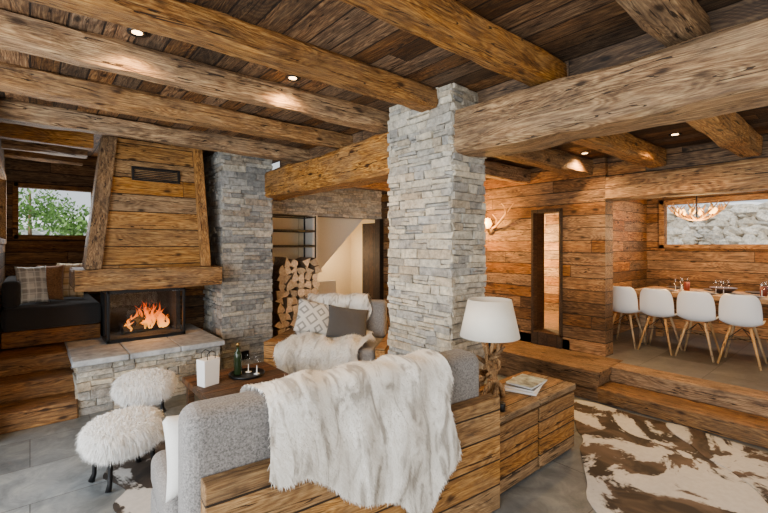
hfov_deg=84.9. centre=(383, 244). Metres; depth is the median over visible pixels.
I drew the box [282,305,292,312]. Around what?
log
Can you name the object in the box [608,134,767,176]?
trim
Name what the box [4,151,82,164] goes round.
joist
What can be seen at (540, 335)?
door
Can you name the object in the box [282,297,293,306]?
log
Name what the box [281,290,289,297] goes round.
log
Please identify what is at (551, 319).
floor
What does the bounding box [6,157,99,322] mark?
wall
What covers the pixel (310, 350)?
fur throw
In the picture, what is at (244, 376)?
tray
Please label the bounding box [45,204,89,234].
shrub
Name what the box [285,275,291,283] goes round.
log
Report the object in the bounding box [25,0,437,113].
joist
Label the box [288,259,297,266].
log
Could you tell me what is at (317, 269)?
log
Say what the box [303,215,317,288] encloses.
wall
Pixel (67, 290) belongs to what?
pillow
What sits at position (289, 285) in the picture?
log
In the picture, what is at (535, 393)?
magazine
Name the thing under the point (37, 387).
steps
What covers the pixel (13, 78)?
joist
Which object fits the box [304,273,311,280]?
log
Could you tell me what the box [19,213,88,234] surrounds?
ground
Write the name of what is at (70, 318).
bench
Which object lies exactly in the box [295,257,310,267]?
log
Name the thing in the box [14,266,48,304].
pillow
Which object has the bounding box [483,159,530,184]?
joist
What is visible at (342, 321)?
pillow
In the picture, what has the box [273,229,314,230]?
shelf
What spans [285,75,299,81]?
recessed light
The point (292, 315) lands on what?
log
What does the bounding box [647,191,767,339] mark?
wall
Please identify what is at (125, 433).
stool
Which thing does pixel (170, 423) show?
pillow
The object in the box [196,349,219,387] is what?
paper bag
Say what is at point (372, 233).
door
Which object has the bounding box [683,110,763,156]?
joist
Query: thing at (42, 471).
floor
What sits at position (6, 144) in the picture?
joist
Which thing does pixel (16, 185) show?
window
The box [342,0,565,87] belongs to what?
joist
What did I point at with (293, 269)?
log
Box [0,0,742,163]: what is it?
ceiling
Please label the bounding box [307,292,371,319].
fur throw
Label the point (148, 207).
hood
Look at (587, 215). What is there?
wall
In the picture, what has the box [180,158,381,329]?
wall
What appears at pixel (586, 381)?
trim
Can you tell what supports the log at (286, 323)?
on the log
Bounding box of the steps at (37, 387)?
[0,342,77,434]
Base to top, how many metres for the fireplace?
2.995 m
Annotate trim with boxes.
[280,0,767,167]
[388,325,611,401]
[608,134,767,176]
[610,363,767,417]
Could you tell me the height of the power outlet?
0.120 m
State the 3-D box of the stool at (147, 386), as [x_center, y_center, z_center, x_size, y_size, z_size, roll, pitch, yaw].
[-2.327,1.463,4.107,0.629,0.489,0.522,0,0,-26]
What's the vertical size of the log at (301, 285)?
0.144 m
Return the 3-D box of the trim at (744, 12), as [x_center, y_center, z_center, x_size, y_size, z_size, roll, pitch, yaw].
[1.080,-1.170,3.265,0.060,0.260,8.200,0,0,-40]
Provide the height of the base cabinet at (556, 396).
0.550 m
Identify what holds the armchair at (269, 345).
on the floor at (42, 471)
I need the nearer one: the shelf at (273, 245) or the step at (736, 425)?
the step at (736, 425)
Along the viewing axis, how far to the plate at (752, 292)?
5.55 m
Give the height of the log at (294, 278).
0.181 m
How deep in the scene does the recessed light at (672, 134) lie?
4.08 m
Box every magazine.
[504,377,541,395]
[505,375,544,392]
[506,374,546,389]
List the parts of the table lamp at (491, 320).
lamp shade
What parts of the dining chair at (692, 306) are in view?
leg, leg, leg, leg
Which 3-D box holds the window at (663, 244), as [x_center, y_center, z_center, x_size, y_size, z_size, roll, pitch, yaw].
[6.030,-0.345,5.600,0.160,0.810,4.090,0,0,-40]
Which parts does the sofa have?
panel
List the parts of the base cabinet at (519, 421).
door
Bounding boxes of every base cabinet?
[479,385,539,493]
[499,371,575,470]
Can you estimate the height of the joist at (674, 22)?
0.213 m
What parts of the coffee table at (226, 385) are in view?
leg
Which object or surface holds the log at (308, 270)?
on the log at (307, 276)
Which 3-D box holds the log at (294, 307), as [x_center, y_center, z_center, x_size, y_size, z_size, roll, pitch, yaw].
[-1.551,1.045,6.968,0.139,0.154,0.361,0,0,-41]
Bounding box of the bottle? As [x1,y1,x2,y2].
[234,343,241,374]
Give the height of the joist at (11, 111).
0.207 m
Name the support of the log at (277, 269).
on the log at (280, 278)
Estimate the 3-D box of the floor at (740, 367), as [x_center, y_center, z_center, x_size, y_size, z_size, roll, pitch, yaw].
[5.109,1.540,4.529,3.050,0.320,4.940,0,0,-40]
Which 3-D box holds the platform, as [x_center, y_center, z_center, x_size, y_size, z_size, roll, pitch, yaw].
[1.632,1.475,6.931,1.970,0.450,4.505,0,0,-40]
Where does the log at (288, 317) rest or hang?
on the log at (286, 323)
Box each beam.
[264,135,389,200]
[452,17,767,158]
[605,158,767,201]
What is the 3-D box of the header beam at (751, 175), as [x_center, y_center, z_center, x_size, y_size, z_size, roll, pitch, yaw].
[4.258,-0.693,3.569,0.289,0.317,4.470,0,0,-40]
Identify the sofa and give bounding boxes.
[151,349,499,512]
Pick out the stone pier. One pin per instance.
(239, 214)
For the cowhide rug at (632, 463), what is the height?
0.007 m
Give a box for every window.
[0,159,6,243]
[13,182,92,239]
[659,193,767,248]
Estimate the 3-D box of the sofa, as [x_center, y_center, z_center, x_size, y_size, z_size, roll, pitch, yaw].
[-0.310,1.202,2.585,1.890,0.995,1.000,0,0,-35]
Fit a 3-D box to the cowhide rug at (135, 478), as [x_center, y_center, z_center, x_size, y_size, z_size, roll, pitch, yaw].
[-1.300,1.696,3.571,1.802,0.007,1.654,0,0,-40]
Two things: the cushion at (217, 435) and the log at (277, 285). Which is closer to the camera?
the cushion at (217, 435)
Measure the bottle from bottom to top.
0.306 m
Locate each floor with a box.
[0,374,767,512]
[544,310,558,329]
[606,325,767,391]
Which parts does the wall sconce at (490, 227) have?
bulb, plate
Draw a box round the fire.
[124,314,168,330]
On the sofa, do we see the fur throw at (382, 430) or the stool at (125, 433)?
the fur throw at (382, 430)
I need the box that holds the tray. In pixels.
[228,367,264,379]
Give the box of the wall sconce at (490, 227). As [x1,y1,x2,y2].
[485,203,513,233]
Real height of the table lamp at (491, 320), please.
0.740 m
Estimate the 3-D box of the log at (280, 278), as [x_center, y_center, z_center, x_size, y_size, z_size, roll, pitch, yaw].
[-1.753,0.536,6.815,0.160,0.176,0.360,0,0,-40]
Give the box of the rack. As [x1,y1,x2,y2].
[271,214,315,292]
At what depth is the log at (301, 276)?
6.92 m
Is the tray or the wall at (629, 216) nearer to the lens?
the tray
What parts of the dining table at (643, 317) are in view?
leg, leg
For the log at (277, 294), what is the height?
0.160 m
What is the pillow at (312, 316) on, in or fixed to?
on the armchair at (269, 345)
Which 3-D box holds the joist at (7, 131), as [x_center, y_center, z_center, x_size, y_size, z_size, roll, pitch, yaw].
[-3.725,-1.209,4.621,0.860,0.191,0.205,0,0,-40]
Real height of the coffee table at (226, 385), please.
0.420 m
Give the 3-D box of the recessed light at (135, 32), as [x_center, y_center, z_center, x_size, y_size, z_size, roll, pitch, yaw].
[-1.506,-1.294,2.562,0.110,0.008,0.110,0,0,-40]
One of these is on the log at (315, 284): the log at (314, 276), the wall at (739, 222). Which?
the log at (314, 276)
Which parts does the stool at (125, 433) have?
leg, leg, leg, leg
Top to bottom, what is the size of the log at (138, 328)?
0.105 m
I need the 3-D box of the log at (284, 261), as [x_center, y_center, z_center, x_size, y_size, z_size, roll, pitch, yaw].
[-1.666,0.280,6.907,0.157,0.172,0.360,0,0,-43]
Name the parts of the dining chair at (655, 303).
leg, leg, leg, leg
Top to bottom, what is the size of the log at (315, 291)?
0.197 m
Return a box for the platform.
[387,315,622,385]
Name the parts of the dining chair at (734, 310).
leg, leg, leg, leg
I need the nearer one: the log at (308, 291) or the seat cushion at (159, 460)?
the seat cushion at (159, 460)
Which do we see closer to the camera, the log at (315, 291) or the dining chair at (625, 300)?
the dining chair at (625, 300)
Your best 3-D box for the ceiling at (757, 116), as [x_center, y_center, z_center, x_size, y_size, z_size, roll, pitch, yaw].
[1.873,-1.105,4.489,2.710,0.050,9.050,0,0,-40]
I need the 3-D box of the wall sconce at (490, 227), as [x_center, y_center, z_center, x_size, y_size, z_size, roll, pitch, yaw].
[1.581,-0.380,6.370,0.287,0.440,1.009,0,0,-32]
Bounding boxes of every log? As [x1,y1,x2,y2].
[120,320,164,334]
[122,318,159,326]
[130,310,152,325]
[272,265,286,275]
[272,275,285,283]
[272,281,285,291]
[272,289,283,299]
[272,298,283,304]
[272,302,284,313]
[272,312,285,323]
[272,319,284,328]
[272,326,285,335]
[274,257,290,266]
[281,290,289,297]
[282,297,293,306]
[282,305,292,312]
[284,265,291,275]
[284,279,294,291]
[284,313,290,319]
[284,320,290,327]
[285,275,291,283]
[286,319,295,326]
[287,296,297,304]
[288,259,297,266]
[288,290,296,296]
[288,311,297,318]
[289,272,298,282]
[290,266,296,273]
[291,288,305,296]
[292,304,298,313]
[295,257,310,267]
[295,282,304,287]
[296,267,305,274]
[297,266,313,273]
[297,273,303,282]
[303,288,310,297]
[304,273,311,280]
[304,280,310,288]
[304,287,318,294]
[305,257,317,265]
[308,265,321,273]
[310,279,320,287]
[311,273,317,280]
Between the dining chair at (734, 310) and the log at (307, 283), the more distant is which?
the log at (307, 283)
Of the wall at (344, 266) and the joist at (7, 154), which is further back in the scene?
the wall at (344, 266)
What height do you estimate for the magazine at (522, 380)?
0.014 m
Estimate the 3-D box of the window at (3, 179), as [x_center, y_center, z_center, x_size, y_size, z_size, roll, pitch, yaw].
[-4.246,-0.445,4.595,0.110,0.870,2.000,0,0,-40]
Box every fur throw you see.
[240,348,460,512]
[273,330,374,373]
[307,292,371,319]
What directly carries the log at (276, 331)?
on the log
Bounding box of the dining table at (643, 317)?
[634,286,767,342]
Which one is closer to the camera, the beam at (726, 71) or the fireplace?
the beam at (726, 71)
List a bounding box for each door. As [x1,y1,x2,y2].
[362,219,383,299]
[531,208,562,348]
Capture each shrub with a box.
[19,188,85,234]
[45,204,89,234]
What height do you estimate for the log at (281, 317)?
0.172 m
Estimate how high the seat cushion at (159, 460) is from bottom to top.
0.200 m
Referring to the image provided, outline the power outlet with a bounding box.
[241,350,248,359]
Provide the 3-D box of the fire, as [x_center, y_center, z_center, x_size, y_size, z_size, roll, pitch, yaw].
[-3.051,0.863,5.404,0.506,0.416,0.276,0,0,-40]
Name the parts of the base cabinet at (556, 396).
door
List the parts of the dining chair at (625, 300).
leg, leg, leg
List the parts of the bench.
seat mattress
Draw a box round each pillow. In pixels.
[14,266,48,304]
[36,264,63,299]
[56,263,83,297]
[161,415,178,502]
[293,298,328,334]
[325,304,367,341]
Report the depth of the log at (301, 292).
6.92 m
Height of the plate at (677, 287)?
0.018 m
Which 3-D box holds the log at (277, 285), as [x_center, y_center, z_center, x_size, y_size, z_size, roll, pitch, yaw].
[-1.722,0.663,6.811,0.135,0.186,0.360,0,0,-38]
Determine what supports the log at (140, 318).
on the log at (138, 328)
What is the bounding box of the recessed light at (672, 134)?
[668,133,681,136]
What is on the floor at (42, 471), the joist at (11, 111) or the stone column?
the stone column
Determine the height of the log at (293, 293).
0.118 m
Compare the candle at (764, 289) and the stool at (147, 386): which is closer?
the stool at (147, 386)
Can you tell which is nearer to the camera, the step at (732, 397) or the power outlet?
the step at (732, 397)
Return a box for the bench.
[1,275,100,348]
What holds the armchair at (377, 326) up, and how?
on the floor at (42, 471)
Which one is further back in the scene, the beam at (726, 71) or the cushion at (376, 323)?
the cushion at (376, 323)
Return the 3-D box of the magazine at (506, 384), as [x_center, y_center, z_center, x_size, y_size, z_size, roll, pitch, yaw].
[1.150,1.126,3.415,0.235,0.014,0.310,0,0,37]
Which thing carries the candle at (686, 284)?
on the dining table at (643, 317)
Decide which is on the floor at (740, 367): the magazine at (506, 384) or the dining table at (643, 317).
the dining table at (643, 317)
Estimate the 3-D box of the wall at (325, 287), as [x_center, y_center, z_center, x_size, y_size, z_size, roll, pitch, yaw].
[-1.262,1.190,8.091,0.740,0.980,0.100,0,0,-40]
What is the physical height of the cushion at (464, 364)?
0.695 m
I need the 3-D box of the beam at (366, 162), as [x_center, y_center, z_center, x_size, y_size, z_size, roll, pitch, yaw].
[-0.746,-0.875,5.198,0.413,0.429,2.990,0,0,-40]
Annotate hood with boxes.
[82,136,210,269]
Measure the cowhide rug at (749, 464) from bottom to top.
0.007 m
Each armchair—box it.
[264,327,296,366]
[356,299,388,361]
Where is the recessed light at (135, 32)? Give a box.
[127,28,146,37]
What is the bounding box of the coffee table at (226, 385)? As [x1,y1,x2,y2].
[182,362,289,404]
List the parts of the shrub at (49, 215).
stem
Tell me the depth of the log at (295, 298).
6.90 m
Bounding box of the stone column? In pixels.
[387,83,486,386]
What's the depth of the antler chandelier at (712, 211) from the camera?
5.65 m
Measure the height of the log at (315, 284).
0.150 m
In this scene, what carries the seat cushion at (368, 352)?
on the armchair at (377, 326)
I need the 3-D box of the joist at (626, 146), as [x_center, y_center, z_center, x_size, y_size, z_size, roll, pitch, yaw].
[2.152,-0.977,3.963,2.480,0.218,0.196,0,0,-40]
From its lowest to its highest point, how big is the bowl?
0.075 m
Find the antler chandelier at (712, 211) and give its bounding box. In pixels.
[666,196,729,220]
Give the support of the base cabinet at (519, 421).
on the floor at (42, 471)
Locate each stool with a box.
[75,405,164,492]
[109,368,178,415]
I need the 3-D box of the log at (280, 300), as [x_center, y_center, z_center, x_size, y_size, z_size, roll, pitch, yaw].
[-1.788,0.890,6.863,0.155,0.154,0.361,0,0,-40]
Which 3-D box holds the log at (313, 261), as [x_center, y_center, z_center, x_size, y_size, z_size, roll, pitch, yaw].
[-1.304,0.288,7.261,0.197,0.150,0.360,0,0,-40]
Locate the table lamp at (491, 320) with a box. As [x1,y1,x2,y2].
[460,297,519,397]
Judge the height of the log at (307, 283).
0.160 m
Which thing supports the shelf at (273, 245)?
attached to the rack
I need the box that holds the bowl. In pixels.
[709,286,737,293]
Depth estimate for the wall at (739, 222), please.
8.36 m
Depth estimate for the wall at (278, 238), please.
7.42 m
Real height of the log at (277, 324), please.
0.162 m
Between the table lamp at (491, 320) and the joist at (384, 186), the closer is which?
the table lamp at (491, 320)
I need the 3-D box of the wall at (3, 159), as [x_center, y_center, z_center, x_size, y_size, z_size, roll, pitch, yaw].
[-4.281,0.200,4.605,0.110,3.000,2.840,0,0,-40]
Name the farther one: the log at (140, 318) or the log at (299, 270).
the log at (299, 270)
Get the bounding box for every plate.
[666,286,683,288]
[745,291,759,293]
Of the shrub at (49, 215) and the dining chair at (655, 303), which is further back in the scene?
the shrub at (49, 215)
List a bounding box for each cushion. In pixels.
[1,275,20,307]
[151,450,177,512]
[178,389,270,512]
[356,337,382,361]
[366,299,386,337]
[438,349,478,404]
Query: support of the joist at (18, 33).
attached to the ceiling at (567, 30)
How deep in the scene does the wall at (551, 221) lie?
7.69 m
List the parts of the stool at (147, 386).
leg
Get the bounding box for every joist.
[0,10,389,134]
[0,61,352,149]
[0,98,309,161]
[0,123,93,149]
[1,138,87,158]
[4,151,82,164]
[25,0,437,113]
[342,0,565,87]
[357,182,389,190]
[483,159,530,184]
[495,148,592,176]
[575,133,666,168]
[617,0,712,46]
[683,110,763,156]
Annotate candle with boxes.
[684,282,689,290]
[760,286,767,295]
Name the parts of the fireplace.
firebox frame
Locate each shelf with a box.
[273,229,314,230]
[273,245,314,245]
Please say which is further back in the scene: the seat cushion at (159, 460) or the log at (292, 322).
the log at (292, 322)
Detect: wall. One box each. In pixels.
[0,138,5,350]
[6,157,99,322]
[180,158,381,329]
[272,216,297,264]
[298,217,374,294]
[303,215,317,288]
[318,217,362,267]
[318,280,335,293]
[381,157,612,356]
[544,213,558,311]
[613,199,646,335]
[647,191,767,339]
[667,201,767,243]
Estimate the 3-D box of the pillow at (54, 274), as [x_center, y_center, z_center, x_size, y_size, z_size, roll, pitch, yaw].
[-4.160,0.470,5.230,0.280,0.446,0.176,0,0,-36]
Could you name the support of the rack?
on the floor at (42, 471)
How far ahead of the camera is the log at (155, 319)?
5.42 m
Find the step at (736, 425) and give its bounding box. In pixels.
[596,381,767,448]
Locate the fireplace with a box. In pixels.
[64,136,224,415]
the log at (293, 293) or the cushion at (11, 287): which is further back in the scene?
the log at (293, 293)
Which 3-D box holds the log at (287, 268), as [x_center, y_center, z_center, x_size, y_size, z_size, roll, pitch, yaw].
[-1.663,0.409,6.905,0.172,0.191,0.361,0,0,-38]
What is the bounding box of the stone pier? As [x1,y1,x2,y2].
[203,151,272,369]
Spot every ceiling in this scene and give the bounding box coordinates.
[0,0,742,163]
[352,104,767,190]
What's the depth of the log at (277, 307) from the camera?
6.71 m
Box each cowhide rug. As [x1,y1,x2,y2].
[103,435,165,512]
[574,400,767,512]
[666,423,767,502]
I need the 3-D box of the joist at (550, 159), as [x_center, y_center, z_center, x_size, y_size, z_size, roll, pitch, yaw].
[1.639,-0.974,4.572,2.480,0.218,0.197,0,0,-40]
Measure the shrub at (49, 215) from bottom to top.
1.378 m
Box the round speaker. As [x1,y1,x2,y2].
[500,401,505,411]
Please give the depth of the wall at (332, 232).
8.40 m
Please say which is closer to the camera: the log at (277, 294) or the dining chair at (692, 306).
the dining chair at (692, 306)
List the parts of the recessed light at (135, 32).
bulb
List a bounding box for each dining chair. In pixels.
[613,286,646,348]
[637,288,681,354]
[674,291,721,362]
[717,294,767,370]

